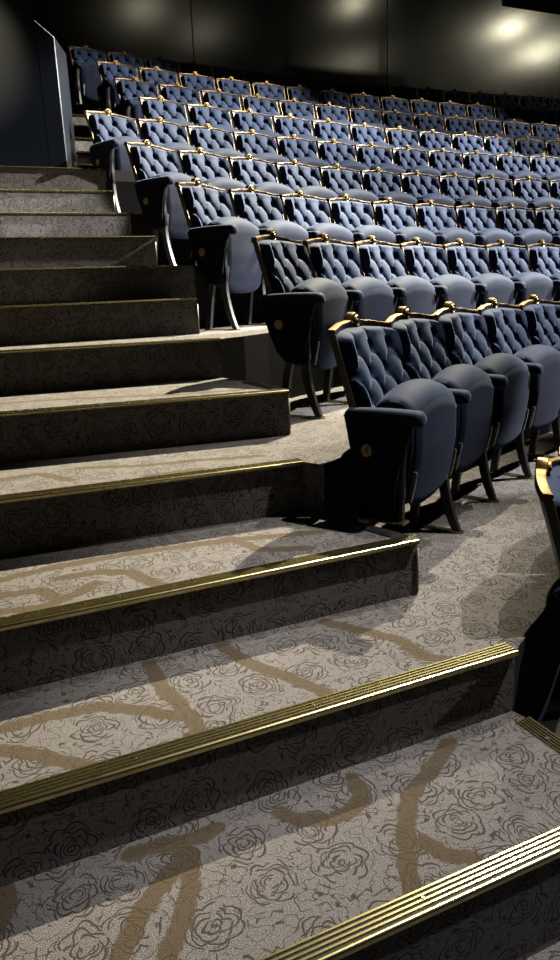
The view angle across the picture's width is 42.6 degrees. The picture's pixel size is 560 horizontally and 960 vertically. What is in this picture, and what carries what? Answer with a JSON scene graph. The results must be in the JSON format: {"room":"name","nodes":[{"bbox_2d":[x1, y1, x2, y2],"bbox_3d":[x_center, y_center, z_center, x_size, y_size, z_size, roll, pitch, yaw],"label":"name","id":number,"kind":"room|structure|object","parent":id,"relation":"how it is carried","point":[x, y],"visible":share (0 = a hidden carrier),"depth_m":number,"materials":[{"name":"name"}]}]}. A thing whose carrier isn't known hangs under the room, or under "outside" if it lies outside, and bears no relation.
{"room":"theater auditorium","nodes":[
{"label":"theater auditorium","id":0,"kind":"room"},
{"bbox_2d":[0,0,77,167],"bbox_3d":[-2.931,-5.045,4.696,2.653,5.593,0.535,-9,16,-23],"label":"wall partition","id":1,"kind":"structure","parent":0,"point":[37,129],"depth_m":5.43,"materials":[{"name":"paint"}]},
{"bbox_2d":[0,179,143,215],"bbox_3d":[1.594,-2.952,8.190,13.141,0.420,1.633,-10,17,-27],"label":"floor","id":2,"kind":"structure","parent":0,"point":[128,201],"depth_m":5.70,"materials":[{"name":"carpet"}]},
{"bbox_2d":[0,166,135,181],"bbox_3d":[-2.627,-2.415,5.823,3.350,0.092,1.193,-9,16,-23],"label":"step","id":3,"kind":"structure","parent":2,"relation":"on","point":[6,172],"depth_m":5.60,"materials":[{"name":"carpet"}]},
{"bbox_2d":[186,102,241,150],"bbox_3d":[-0.628,-3.295,7.162,0.550,0.943,0.436,-14,19,-37],"label":"chair","id":4,"kind":"object","parent":2,"relation":"on","point":[199,115],"visible":0.39,"depth_m":7.13,"materials":[{"name":"blue fabric"}]},
{"bbox_2d":[231,108,283,154],"bbox_3d":[-0.213,-3.394,7.471,0.550,0.943,0.436,-13,19,-35],"label":"chair","id":5,"kind":"object","parent":2,"relation":"on","point":[243,121],"visible":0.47,"depth_m":7.43,"materials":[{"name":"blue fabric"}]},
{"bbox_2d":[272,114,322,158],"bbox_3d":[0.210,-3.491,7.769,0.550,0.943,0.436,-13,18,-34],"label":"chair","id":6,"kind":"object","parent":2,"relation":"on","point":[287,125],"visible":0.37,"depth_m":7.73,"materials":[{"name":"blue fabric"}]},
{"bbox_2d":[311,118,359,161],"bbox_3d":[0.641,-3.585,8.056,0.550,0.943,0.436,-12,18,-32],"label":"chair","id":7,"kind":"object","parent":2,"relation":"on","point":[325,130],"visible":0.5,"depth_m":8.02,"materials":[{"name":"blue fabric"}]},
{"bbox_2d":[348,122,394,163],"bbox_3d":[1.079,-3.677,8.332,0.550,0.943,0.436,-11,18,-31],"label":"chair","id":8,"kind":"object","parent":2,"relation":"on","point":[362,134],"visible":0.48,"depth_m":8.31,"materials":[{"name":"blue fabric"}]},
{"bbox_2d":[384,126,429,166],"bbox_3d":[1.526,-3.766,8.596,0.550,0.943,0.436,-11,17,-29],"label":"chair","id":9,"kind":"object","parent":2,"relation":"on","point":[398,137],"visible":0.38,"depth_m":8.57,"materials":[{"name":"blue fabric"}]},
{"bbox_2d":[418,129,463,167],"bbox_3d":[1.979,-3.852,8.850,0.550,0.943,0.436,-10,17,-28],"label":"chair","id":10,"kind":"object","parent":2,"relation":"on","point":[432,140],"visible":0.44,"depth_m":8.84,"materials":[{"name":"blue fabric"}]},
{"bbox_2d":[451,132,495,158],"bbox_3d":[2.439,-3.935,9.092,0.550,0.943,0.436,-10,17,-27],"label":"chair","id":11,"kind":"object","parent":2,"relation":"on","point":[465,143],"visible":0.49,"depth_m":9.09,"materials":[{"name":"blue fabric"}]},
{"bbox_2d":[483,134,522,169],"bbox_3d":[2.905,-4.015,9.322,0.550,0.943,0.436,-9,17,-25],"label":"chair","id":12,"kind":"object","parent":2,"relation":"on","point":[496,145],"visible":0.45,"depth_m":9.32,"materials":[{"name":"blue fabric"}]},
{"bbox_2d":[514,136,552,170],"bbox_3d":[3.378,-4.092,9.540,0.550,0.943,0.436,-9,17,-24],"label":"chair","id":13,"kind":"object","parent":2,"relation":"on","point":[528,147],"visible":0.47,"depth_m":9.54,"materials":[{"name":"blue fabric"}]},
{"bbox_2d":[73,125,90,137],"bbox_3d":[0.662,-4.269,9.881,13.119,0.427,1.571,-10,17,-26],"label":"stair step","id":14,"kind":"structure","parent":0,"point":[79,130],"depth_m":7.66,"materials":[{"name":"carpet"}]},
{"bbox_2d":[96,60,137,113],"bbox_3d":[-1.857,-4.501,8.499,0.564,0.943,0.453,-12,18,-33],"label":"chair","id":15,"kind":"object","parent":14,"relation":"on","point":[107,92],"visible":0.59,"depth_m":8.40,"materials":[{"name":"blue fabric"}]},
{"bbox_2d":[138,66,177,94],"bbox_3d":[-1.425,-4.596,8.789,0.550,0.943,0.436,-12,18,-32],"label":"chair","id":16,"kind":"object","parent":14,"relation":"on","point":[155,75],"visible":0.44,"depth_m":8.79,"materials":[{"name":"blue fabric"}]},
{"bbox_2d":[178,72,215,103],"bbox_3d":[-0.986,-4.688,9.068,0.550,0.943,0.436,-12,18,-31],"label":"chair","id":17,"kind":"object","parent":14,"relation":"on","point":[194,81],"visible":0.36,"depth_m":9.06,"materials":[{"name":"blue fabric"}]},
{"bbox_2d":[215,76,251,110],"bbox_3d":[-0.541,-4.779,9.339,0.550,0.943,0.436,-11,18,-30],"label":"chair","id":18,"kind":"object","parent":14,"relation":"on","point":[230,85],"visible":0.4,"depth_m":9.33,"materials":[{"name":"blue fabric"}]},
{"bbox_2d":[251,81,286,114],"bbox_3d":[-0.092,-4.867,9.604,0.550,0.943,0.436,-11,17,-29],"label":"chair","id":19,"kind":"object","parent":14,"relation":"on","point":[266,90],"visible":0.36,"depth_m":9.60,"materials":[{"name":"blue fabric"}]},
{"bbox_2d":[285,85,320,117],"bbox_3d":[0.362,-4.954,9.860,0.550,0.943,0.436,-11,17,-29],"label":"chair","id":20,"kind":"object","parent":14,"relation":"on","point":[300,94],"visible":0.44,"depth_m":9.86,"materials":[{"name":"blue fabric"}]},
{"bbox_2d":[318,89,354,121],"bbox_3d":[0.820,-5.039,10.109,0.550,0.943,0.436,-10,17,-28],"label":"chair","id":21,"kind":"object","parent":14,"relation":"on","point":[335,98],"visible":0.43,"depth_m":10.09,"materials":[{"name":"blue fabric"}]},
{"bbox_2d":[349,92,384,123],"bbox_3d":[1.283,-5.122,10.350,0.550,0.943,0.436,-10,17,-27],"label":"chair","id":22,"kind":"object","parent":14,"relation":"on","point":[370,102],"visible":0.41,"depth_m":10.33,"materials":[{"name":"blue fabric"}]},
{"bbox_2d":[380,95,416,126],"bbox_3d":[1.750,-5.203,10.583,0.550,0.943,0.436,-10,17,-26],"label":"chair","id":23,"kind":"object","parent":14,"relation":"on","point":[390,103],"visible":0.38,"depth_m":10.56,"materials":[{"name":"blue fabric"}]},
{"bbox_2d":[409,98,444,128],"bbox_3d":[2.222,-5.282,10.809,0.550,0.943,0.436,-9,17,-25],"label":"chair","id":24,"kind":"object","parent":14,"relation":"on","point":[420,106],"visible":0.41,"depth_m":10.79,"materials":[{"name":"blue fabric"}]},
{"bbox_2d":[437,100,474,131],"bbox_3d":[2.697,-5.360,11.027,0.550,0.943,0.436,-9,17,-24],"label":"chair","id":25,"kind":"object","parent":14,"relation":"on","point":[448,109],"visible":0.39,"depth_m":11.01,"materials":[{"name":"blue fabric"}]},
{"bbox_2d":[465,103,501,124],"bbox_3d":[3.177,-5.435,11.236,0.550,0.943,0.436,-9,16,-23],"label":"chair","id":26,"kind":"object","parent":14,"relation":"on","point":[476,111],"visible":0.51,"depth_m":11.22,"materials":[{"name":"blue fabric"}]},
{"bbox_2d":[492,105,526,133],"bbox_3d":[3.660,-5.508,11.438,0.550,0.943,0.436,-8,16,-22],"label":"chair","id":27,"kind":"object","parent":14,"relation":"on","point":[504,114],"visible":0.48,"depth_m":11.42,"materials":[{"name":"blue fabric"}]},
{"bbox_2d":[519,107,553,134],"bbox_3d":[4.146,-5.579,11.631,0.550,0.943,0.436,-8,16,-21],"label":"chair","id":28,"kind":"object","parent":14,"relation":"on","point":[530,115],"visible":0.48,"depth_m":11.62,"materials":[{"name":"blue fabric"}]},
{"bbox_2d":[76,151,92,163],"bbox_3d":[1.161,-3.599,9.034,13.178,0.427,1.501,-10,17,-26],"label":"stair step","id":29,"kind":"structure","parent":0,"point":[83,157],"depth_m":6.72,"materials":[{"name":"carpet"}]},
{"bbox_2d":[114,76,158,138],"bbox_3d":[-1.452,-3.824,7.640,0.564,0.943,0.453,-13,19,-35],"label":"chair","id":30,"kind":"object","parent":29,"relation":"on","point":[128,90],"visible":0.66,"depth_m":7.55,"materials":[{"name":"blue fabric"}]},
{"bbox_2d":[159,83,201,122],"bbox_3d":[-1.033,-3.921,7.941,0.550,0.943,0.436,-13,18,-34],"label":"chair","id":31,"kind":"object","parent":29,"relation":"on","point":[176,92],"visible":0.35,"depth_m":7.94,"materials":[{"name":"blue fabric"}]},
{"bbox_2d":[201,88,242,127],"bbox_3d":[-0.605,-4.016,8.229,0.550,0.943,0.436,-12,18,-33],"label":"chair","id":32,"kind":"object","parent":29,"relation":"on","point":[217,98],"visible":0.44,"depth_m":8.22,"materials":[{"name":"blue fabric"}]},
{"bbox_2d":[240,94,282,131],"bbox_3d":[-0.171,-4.108,8.510,0.550,0.943,0.436,-12,18,-32],"label":"chair","id":33,"kind":"object","parent":29,"relation":"on","point":[267,106],"visible":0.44,"depth_m":8.50,"materials":[{"name":"blue fabric"}]},
{"bbox_2d":[278,98,320,135],"bbox_3d":[0.269,-4.199,8.782,0.550,0.943,0.436,-11,18,-31],"label":"chair","id":34,"kind":"object","parent":29,"relation":"on","point":[302,110],"visible":0.39,"depth_m":8.77,"materials":[{"name":"blue fabric"}]},
{"bbox_2d":[314,102,355,139],"bbox_3d":[0.715,-4.287,9.045,0.550,0.943,0.436,-11,17,-30],"label":"chair","id":35,"kind":"object","parent":29,"relation":"on","point":[338,114],"visible":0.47,"depth_m":9.02,"materials":[{"name":"blue fabric"}]},
{"bbox_2d":[348,106,388,142],"bbox_3d":[1.165,-4.373,9.300,0.550,0.943,0.436,-11,17,-28],"label":"chair","id":36,"kind":"object","parent":29,"relation":"on","point":[360,115],"visible":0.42,"depth_m":9.27,"materials":[{"name":"blue fabric"}]},
{"bbox_2d":[381,109,421,145],"bbox_3d":[1.621,-4.457,9.546,0.550,0.943,0.436,-10,17,-27],"label":"chair","id":37,"kind":"object","parent":29,"relation":"on","point":[392,119],"visible":0.41,"depth_m":9.52,"materials":[{"name":"blue fabric"}]},
{"bbox_2d":[412,112,452,147],"bbox_3d":[2.083,-4.539,9.783,0.550,0.943,0.436,-10,17,-26],"label":"chair","id":38,"kind":"object","parent":29,"relation":"on","point":[424,122],"visible":0.41,"depth_m":9.76,"materials":[{"name":"blue fabric"}]},
{"bbox_2d":[443,115,483,147],"bbox_3d":[2.549,-4.619,10.011,0.550,0.943,0.436,-9,17,-25],"label":"chair","id":39,"kind":"object","parent":29,"relation":"on","point":[455,125],"visible":0.41,"depth_m":9.99,"materials":[{"name":"blue fabric"}]},
{"bbox_2d":[472,117,511,150],"bbox_3d":[3.020,-4.696,10.230,0.550,0.943,0.436,-9,17,-24],"label":"chair","id":40,"kind":"object","parent":29,"relation":"on","point":[485,127],"visible":0.35,"depth_m":10.21,"materials":[{"name":"blue fabric"}]},
{"bbox_2d":[501,119,540,151],"bbox_3d":[3.495,-4.771,10.440,0.550,0.943,0.436,-9,16,-23],"label":"chair","id":41,"kind":"object","parent":29,"relation":"on","point":[515,130],"visible":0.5,"depth_m":10.42,"materials":[{"name":"blue fabric"}]},
{"bbox_2d":[530,121,559,153],"bbox_3d":[3.974,-4.844,10.641,0.550,0.943,0.436,-8,16,-22],"label":"chair","id":42,"kind":"object","parent":29,"relation":"on","point":[544,132],"visible":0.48,"depth_m":10.63,"materials":[{"name":"blue fabric"}]},
{"bbox_2d":[71,103,101,113],"bbox_3d":[2.095,-5.345,11.971,19.098,0.507,2.426,-9,16,-23],"label":"stair step","id":43,"kind":"structure","parent":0,"point":[76,108],"depth_m":8.69,"materials":[{"name":"carpet"}]},
{"bbox_2d":[68,45,106,103],"bbox_3d":[-2.453,-5.215,9.386,0.564,0.943,0.453,-12,18,-32],"label":"chair","id":44,"kind":"object","parent":43,"relation":"on","point":[84,76],"visible":0.84,"depth_m":9.25,"materials":[{"name":"blue fabric"}]},
{"bbox_2d":[107,51,143,80],"bbox_3d":[-2.021,-5.308,9.665,0.550,0.943,0.436,-12,18,-31],"label":"chair","id":45,"kind":"object","parent":43,"relation":"on","point":[121,58],"visible":0.34,"depth_m":9.69,"materials":[{"name":"blue fabric"}]},
{"bbox_2d":[144,56,179,83],"bbox_3d":[-1.581,-5.397,9.934,0.550,0.943,0.436,-11,18,-30],"label":"chair","id":46,"kind":"object","parent":43,"relation":"on","point":[163,64],"visible":0.33,"depth_m":9.96,"materials":[{"name":"blue fabric"}]},
{"bbox_2d":[179,61,217,88],"bbox_3d":[-1.136,-5.485,10.196,0.550,0.943,0.436,-11,17,-29],"label":"chair","id":47,"kind":"object","parent":43,"relation":"on","point":[185,67],"visible":0.3,"depth_m":10.22,"materials":[{"name":"blue fabric"}]},
{"bbox_2d":[276,73,305,99],"bbox_3d":[0.224,-5.738,10.936,0.550,0.943,0.436,-10,17,-27],"label":"chair","id":48,"kind":"object","parent":43,"relation":"on","point":[286,80],"visible":0.35,"depth_m":10.94,"materials":[{"name":"blue fabric"}]},
{"bbox_2d":[0,212,192,265],"bbox_3d":[1.984,-2.474,7.560,13.169,0.427,1.593,-10,17,-25],"label":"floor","id":49,"kind":"structure","parent":0,"point":[12,224],"depth_m":5.09,"materials":[{"name":"carpet"}]},
{"bbox_2d":[0,189,114,211],"bbox_3d":[-2.579,-1.961,5.126,2.758,0.207,0.303,-9,16,-23],"label":"step","id":50,"kind":"structure","parent":49,"relation":"on","point":[11,200],"depth_m":5.37,"materials":[{"name":"carpet"}]},
{"bbox_2d":[84,109,141,211],"bbox_3d":[-1.294,-2.627,5.994,0.493,0.943,0.565,12,20,41],"label":"chair","id":51,"kind":"object","parent":49,"relation":"on","point":[109,131],"visible":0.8,"depth_m":5.85,"materials":[{"name":"blue fabric"}]},
{"bbox_2d":[137,117,195,172],"bbox_3d":[-0.946,-2.735,6.345,0.550,0.943,0.436,-15,20,-40],"label":"chair","id":52,"kind":"object","parent":49,"relation":"on","point":[168,135],"visible":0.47,"depth_m":6.29,"materials":[{"name":"blue fabric"}]},
{"bbox_2d":[187,123,244,178],"bbox_3d":[-0.560,-2.839,6.673,0.550,0.943,0.436,-15,19,-38],"label":"chair","id":53,"kind":"object","parent":49,"relation":"on","point":[211,140],"visible":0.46,"depth_m":6.62,"materials":[{"name":"blue fabric"}]},
{"bbox_2d":[232,129,289,182],"bbox_3d":[-0.161,-2.939,6.989,0.550,0.943,0.436,-14,19,-36],"label":"chair","id":54,"kind":"object","parent":49,"relation":"on","point":[260,146],"visible":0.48,"depth_m":6.94,"materials":[{"name":"blue fabric"}]},
{"bbox_2d":[275,134,330,186],"bbox_3d":[0.248,-3.037,7.290,0.550,0.943,0.436,-13,18,-35],"label":"chair","id":55,"kind":"object","parent":49,"relation":"on","point":[304,151],"visible":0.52,"depth_m":7.24,"materials":[{"name":"blue fabric"}]},
{"bbox_2d":[316,138,368,189],"bbox_3d":[0.668,-3.131,7.578,0.550,0.943,0.436,-12,18,-33],"label":"chair","id":56,"kind":"object","parent":49,"relation":"on","point":[332,152],"visible":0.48,"depth_m":7.53,"materials":[{"name":"blue fabric"}]},
{"bbox_2d":[354,142,405,191],"bbox_3d":[1.098,-3.221,7.852,0.550,0.943,0.436,-11,18,-31],"label":"chair","id":57,"kind":"object","parent":49,"relation":"on","point":[371,155],"visible":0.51,"depth_m":7.81,"materials":[{"name":"blue fabric"}]},
{"bbox_2d":[391,145,441,193],"bbox_3d":[1.538,-3.308,8.111,0.550,0.943,0.436,-11,17,-29],"label":"chair","id":58,"kind":"object","parent":49,"relation":"on","point":[410,159],"visible":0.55,"depth_m":8.07,"materials":[{"name":"blue fabric"}]},
{"bbox_2d":[427,148,475,177],"bbox_3d":[1.987,-3.392,8.355,0.550,0.943,0.436,-10,17,-27],"label":"chair","id":59,"kind":"object","parent":49,"relation":"on","point":[446,162],"visible":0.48,"depth_m":8.32,"materials":[{"name":"blue fabric"}]},
{"bbox_2d":[461,150,508,195],"bbox_3d":[2.444,-3.471,8.584,0.550,0.943,0.436,-10,17,-25],"label":"chair","id":60,"kind":"object","parent":49,"relation":"on","point":[480,164],"visible":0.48,"depth_m":8.55,"materials":[{"name":"blue fabric"}]},
{"bbox_2d":[495,152,541,196],"bbox_3d":[2.910,-3.547,8.797,0.550,0.943,0.436,-9,17,-23],"label":"chair","id":61,"kind":"object","parent":49,"relation":"on","point":[514,166],"visible":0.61,"depth_m":8.77,"materials":[{"name":"blue fabric"}]},
{"bbox_2d":[528,153,559,196],"bbox_3d":[3.383,-3.618,8.995,0.550,0.943,0.436,-8,16,-21],"label":"chair","id":62,"kind":"object","parent":49,"relation":"on","point":[547,167],"visible":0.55,"depth_m":8.97,"materials":[{"name":"blue fabric"}]},
{"bbox_2d":[0,265,267,328],"bbox_3d":[2.378,-1.885,6.861,13.108,0.427,2.411,-9,16,-23],"label":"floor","id":63,"kind":"structure","parent":0,"point":[18,286],"depth_m":4.39,"materials":[{"name":"carpet"}]},
{"bbox_2d":[0,236,157,268],"bbox_3d":[-2.197,-1.391,4.497,2.793,0.207,0.543,-9,16,-23],"label":"step","id":64,"kind":"structure","parent":63,"relation":"on","point":[67,251],"depth_m":4.61,"materials":[{"name":"carpet"}]},
{"bbox_2d":[124,139,192,265],"bbox_3d":[-0.811,-2.049,5.322,0.513,0.943,0.566,8,18,34],"label":"chair","id":65,"kind":"object","parent":63,"relation":"on","point":[155,169],"visible":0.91,"depth_m":5.16,"materials":[{"name":"blue fabric"}]},
{"bbox_2d":[177,147,245,264],"bbox_3d":[-0.504,-2.162,5.695,0.436,0.943,0.550,12,21,42],"label":"chair","id":66,"kind":"object","parent":63,"relation":"on","point":[213,170],"visible":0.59,"depth_m":5.63,"materials":[{"name":"blue fabric"}]},
{"bbox_2d":[228,154,294,219],"bbox_3d":[-0.137,-2.271,6.047,0.550,0.943,0.436,-16,20,-41],"label":"chair","id":67,"kind":"object","parent":63,"relation":"on","point":[261,174],"visible":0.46,"depth_m":5.99,"materials":[{"name":"blue fabric"}]},
{"bbox_2d":[274,159,337,222],"bbox_3d":[0.247,-2.376,6.381,0.550,0.943,0.436,-15,20,-39],"label":"chair","id":68,"kind":"object","parent":63,"relation":"on","point":[295,175],"visible":0.44,"depth_m":6.32,"materials":[{"name":"blue fabric"}]},
{"bbox_2d":[318,163,378,224],"bbox_3d":[0.647,-2.477,6.697,0.550,0.943,0.436,-14,19,-36],"label":"chair","id":69,"kind":"object","parent":63,"relation":"on","point":[340,180],"visible":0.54,"depth_m":6.64,"materials":[{"name":"blue fabric"}]},
{"bbox_2d":[360,167,417,226],"bbox_3d":[1.062,-2.574,6.995,0.550,0.943,0.436,-13,18,-34],"label":"chair","id":70,"kind":"object","parent":63,"relation":"on","point":[384,184],"visible":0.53,"depth_m":6.94,"materials":[{"name":"blue fabric"}]},
{"bbox_2d":[400,170,455,205],"bbox_3d":[1.492,-2.665,7.274,0.550,0.943,0.436,-12,18,-31],"label":"chair","id":71,"kind":"object","parent":63,"relation":"on","point":[424,187],"visible":0.48,"depth_m":7.22,"materials":[{"name":"blue fabric"}]},
{"bbox_2d":[438,172,491,227],"bbox_3d":[1.934,-2.752,7.532,0.550,0.943,0.436,-11,17,-28],"label":"chair","id":72,"kind":"object","parent":63,"relation":"on","point":[462,189],"visible":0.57,"depth_m":7.48,"materials":[{"name":"blue fabric"}]},
{"bbox_2d":[475,174,527,227],"bbox_3d":[2.389,-2.834,7.770,0.550,0.943,0.436,-10,17,-26],"label":"chair","id":73,"kind":"object","parent":63,"relation":"on","point":[499,191],"visible":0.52,"depth_m":7.72,"materials":[{"name":"blue fabric"}]},
{"bbox_2d":[512,175,559,228],"bbox_3d":[2.856,-2.911,7.987,0.550,0.943,0.436,-9,16,-23],"label":"chair","id":74,"kind":"object","parent":63,"relation":"on","point":[535,192],"visible":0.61,"depth_m":7.95,"materials":[{"name":"blue fabric"}]},
{"bbox_2d":[138,95,195,144],"bbox_3d":[-1.031,-3.192,6.840,0.564,0.943,0.453,-14,19,-38],"label":"chair","id":75,"kind":"object","parent":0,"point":[170,111],"visible":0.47,"depth_m":6.80,"materials":[{"name":"blue fabric"}]},
{"bbox_2d":[0,322,342,397],"bbox_3d":[2.838,-1.313,6.213,13.199,0.427,2.785,-7,16,-18],"label":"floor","id":76,"kind":"structure","parent":0,"point":[249,353],"depth_m":3.65,"materials":[{"name":"carpet"}]},
{"bbox_2d":[0,298,199,345],"bbox_3d":[-1.823,-0.809,3.825,2.778,0.207,0.488,-9,16,-23],"label":"step","id":77,"kind":"structure","parent":76,"relation":"on","point":[85,321],"depth_m":3.95,"materials":[{"name":"carpet"}]},
{"bbox_2d":[175,178,262,329],"bbox_3d":[-0.346,-1.456,4.597,0.503,0.943,0.565,7,18,31],"label":"chair","id":78,"kind":"object","parent":76,"relation":"on","point":[225,256],"visible":0.98,"depth_m":4.44,"materials":[{"name":"blue fabric"}]},
{"bbox_2d":[228,184,310,324],"bbox_3d":[-0.062,-1.572,4.986,0.436,0.943,0.550,11,20,39],"label":"chair","id":79,"kind":"object","parent":76,"relation":"on","point":[263,209],"visible":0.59,"depth_m":4.91,"materials":[{"name":"blue fabric"}]},
{"bbox_2d":[279,190,353,275],"bbox_3d":[0.284,-1.686,5.357,0.436,0.943,0.550,12,21,42],"label":"chair","id":80,"kind":"object","parent":76,"relation":"on","point":[312,213],"visible":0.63,"depth_m":5.29,"materials":[{"name":"blue fabric"}]},
{"bbox_2d":[326,194,395,243],"bbox_3d":[0.652,-1.795,5.707,0.550,0.943,0.436,-16,20,-41],"label":"chair","id":81,"kind":"object","parent":76,"relation":"on","point":[355,215],"visible":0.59,"depth_m":5.64,"materials":[{"name":"blue fabric"}]},
{"bbox_2d":[370,197,436,244],"bbox_3d":[1.041,-1.898,6.035,0.550,0.943,0.436,-14,19,-37],"label":"chair","id":82,"kind":"object","parent":76,"relation":"on","point":[399,218],"visible":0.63,"depth_m":5.97,"materials":[{"name":"blue fabric"}]},
{"bbox_2d":[413,200,475,244],"bbox_3d":[1.449,-1.997,6.340,0.550,0.943,0.436,-13,18,-34],"label":"chair","id":83,"kind":"object","parent":76,"relation":"on","point":[439,219],"visible":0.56,"depth_m":6.27,"materials":[{"name":"blue fabric"}]},
{"bbox_2d":[454,202,514,269],"bbox_3d":[1.876,-2.089,6.622,0.550,0.943,0.436,-12,18,-31],"label":"chair","id":84,"kind":"object","parent":76,"relation":"on","point":[480,221],"visible":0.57,"depth_m":6.55,"materials":[{"name":"blue fabric"}]},
{"bbox_2d":[494,203,552,266],"bbox_3d":[2.319,-2.176,6.878,0.550,0.943,0.436,-10,17,-28],"label":"chair","id":85,"kind":"object","parent":76,"relation":"on","point":[518,221],"visible":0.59,"depth_m":6.81,"materials":[{"name":"blue fabric"}]},
{"bbox_2d":[533,204,559,244],"bbox_3d":[2.778,-2.256,7.109,0.550,0.943,0.436,-9,17,-25],"label":"chair","id":86,"kind":"object","parent":76,"relation":"on","point":[547,218],"visible":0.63,"depth_m":7.06,"materials":[{"name":"blue fabric"}]},
{"bbox_2d":[0,386,551,556],"bbox_3d":[3.337,-0.671,5.302,13.284,0.427,3.314,-7,16,-17],"label":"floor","id":87,"kind":"structure","parent":0,"point":[64,502],"depth_m":2.69,"materials":[{"name":"carpet"}]},
{"bbox_2d":[0,378,290,463],"bbox_3d":[-1.420,-0.220,3.123,2.886,0.207,0.660,-7,16,-16],"label":"step","id":88,"kind":"structure","parent":87,"relation":"on","point":[40,425],"depth_m":3.08,"materials":[{"name":"carpet"}]},
{"bbox_2d":[251,229,349,418],"bbox_3d":[0.132,-0.841,3.790,0.453,0.943,0.564,6,17,28],"label":"chair","id":89,"kind":"object","parent":87,"relation":"on","point":[299,309],"visible":0.97,"depth_m":3.60,"materials":[{"name":"blue fabric"}]},
{"bbox_2d":[302,233,393,403],"bbox_3d":[0.411,-0.959,4.186,0.436,0.943,0.550,9,19,36],"label":"chair","id":90,"kind":"object","parent":87,"relation":"on","point":[371,298],"visible":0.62,"depth_m":4.09,"materials":[{"name":"blue fabric"}]},
{"bbox_2d":[354,235,435,314],"bbox_3d":[0.733,-1.076,4.572,0.436,0.943,0.550,11,20,40],"label":"chair","id":91,"kind":"object","parent":87,"relation":"on","point":[383,261],"visible":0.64,"depth_m":4.48,"materials":[{"name":"blue fabric"}]},
{"bbox_2d":[399,237,475,310],"bbox_3d":[1.081,-1.188,4.936,0.436,0.943,0.550,12,21,43],"label":"chair","id":92,"kind":"object","parent":87,"relation":"on","point":[427,261],"visible":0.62,"depth_m":4.85,"materials":[{"name":"blue fabric"}]},
{"bbox_2d":[442,238,514,308],"bbox_3d":[1.454,-1.294,5.277,0.550,0.943,0.436,-15,20,-39],"label":"chair","id":93,"kind":"object","parent":87,"relation":"on","point":[469,261],"visible":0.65,"depth_m":5.18,"materials":[{"name":"blue fabric"}]},
{"bbox_2d":[484,239,553,304],"bbox_3d":[1.850,-1.395,5.593,0.550,0.943,0.436,-13,19,-36],"label":"chair","id":94,"kind":"object","parent":87,"relation":"on","point":[511,261],"visible":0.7,"depth_m":5.50,"materials":[{"name":"blue fabric"}]},
{"bbox_2d":[525,239,559,300],"bbox_3d":[2.267,-1.489,5.882,0.550,0.943,0.436,-12,18,-32],"label":"chair","id":95,"kind":"object","parent":87,"relation":"on","point":[544,258],"visible":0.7,"depth_m":5.83,"materials":[{"name":"blue fabric"}]},
{"bbox_2d":[0,431,559,886],"bbox_3d":[3.816,-0.054,4.488,13.264,0.427,3.532,-7,16,-16],"label":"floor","id":96,"kind":"structure","parent":0,"point":[94,763],"depth_m":1.96,"materials":[{"name":"carpet"}]},
{"bbox_2d":[0,512,419,694],"bbox_3d":[-0.915,0.425,2.200,2.794,0.207,0.649,-9,16,-23],"label":"step","id":97,"kind":"structure","parent":96,"relation":"on","point":[69,612],"depth_m":2.25,"materials":[{"name":"carpet"}]},
{"bbox_2d":[327,312,456,525],"bbox_3d":[0.446,-0.273,2.793,0.435,0.743,0.556,8,18,32],"label":"chair","id":98,"kind":"object","parent":96,"relation":"on","point":[401,431],"visible":1,"depth_m":2.64,"materials":[{"name":"blue fabric"}]},
{"bbox_2d":[385,306,492,533],"bbox_3d":[0.727,-0.305,3.257,0.436,0.943,0.550,8,18,33],"label":"chair","id":99,"kind":"object","parent":96,"relation":"on","point":[422,337],"visible":0.65,"depth_m":3.15,"materials":[{"name":"blue fabric"}]},
{"bbox_2d":[433,302,529,502],"bbox_3d":[1.025,-0.427,3.663,0.436,0.943,0.550,9,19,36],"label":"chair","id":100,"kind":"object","parent":96,"relation":"on","point":[465,330],"visible":0.7,"depth_m":3.55,"materials":[{"name":"blue fabric"}]},
{"bbox_2d":[477,298,559,478],"bbox_3d":[1.353,-0.543,4.047,0.436,0.943,0.550,11,20,40],"label":"chair","id":101,"kind":"object","parent":96,"relation":"on","point":[507,325],"visible":0.7,"depth_m":3.93,"materials":[{"name":"blue fabric"}]},
{"bbox_2d":[519,295,559,457],"bbox_3d":[1.708,-0.654,4.407,0.550,0.943,0.436,-16,21,-42],"label":"chair","id":102,"kind":"object","parent":96,"relation":"on","point":[543,316],"visible":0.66,"depth_m":4.35,"materials":[{"name":"blue fabric"}]},
{"bbox_2d":[31,0,559,107],"bbox_3d":[1.768,-7.401,11.985,19.098,5.200,1.714,-9,16,-23],"label":"wall","id":103,"kind":"structure","parent":0,"point":[487,46],"depth_m":12.28,"materials":[{"name":"black paint"}]},
{"bbox_2d":[515,671,559,959],"bbox_3d":[4.049,0.568,3.931,13.092,0.420,3.006,-8,16,-20],"label":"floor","id":104,"kind":"structure","parent":0,"point":[550,950],"depth_m":2.48,"materials":[{"name":"carpet"}]},
{"bbox_2d":[0,711,559,959],"bbox_3d":[-0.457,1.063,1.424,2.833,0.267,0.479,-9,16,-23],"label":"step","id":105,"kind":"structure","parent":104,"relation":"on","point":[446,846],"depth_m":1.60,"materials":[{"name":"carpet"}]},
{"bbox_2d":[534,456,559,614],"bbox_3d":[1.044,0.405,2.349,0.453,0.943,0.564,5,17,25],"label":"chair","id":106,"kind":"object","parent":104,"relation":"on","point":[547,471],"visible":1,"depth_m":2.18,"materials":[{"name":"blue fabric"}]},
{"bbox_3d":[2.764,-8.677,6.215,15.620,0.200,15.500,-9,16,-23],"label":"ceiling","id":107,"kind":"structure","parent":0,"visible":0},
{"bbox_2d":[502,0,559,14],"bbox_3d":[3.986,-8.254,10.015,1.600,2.870,0.613,-9,16,-23],"label":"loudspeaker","id":108,"kind":"object","parent":107,"relation":"hanging from","point":[546,6],"visible":1,"depth_m":10.35,"materials":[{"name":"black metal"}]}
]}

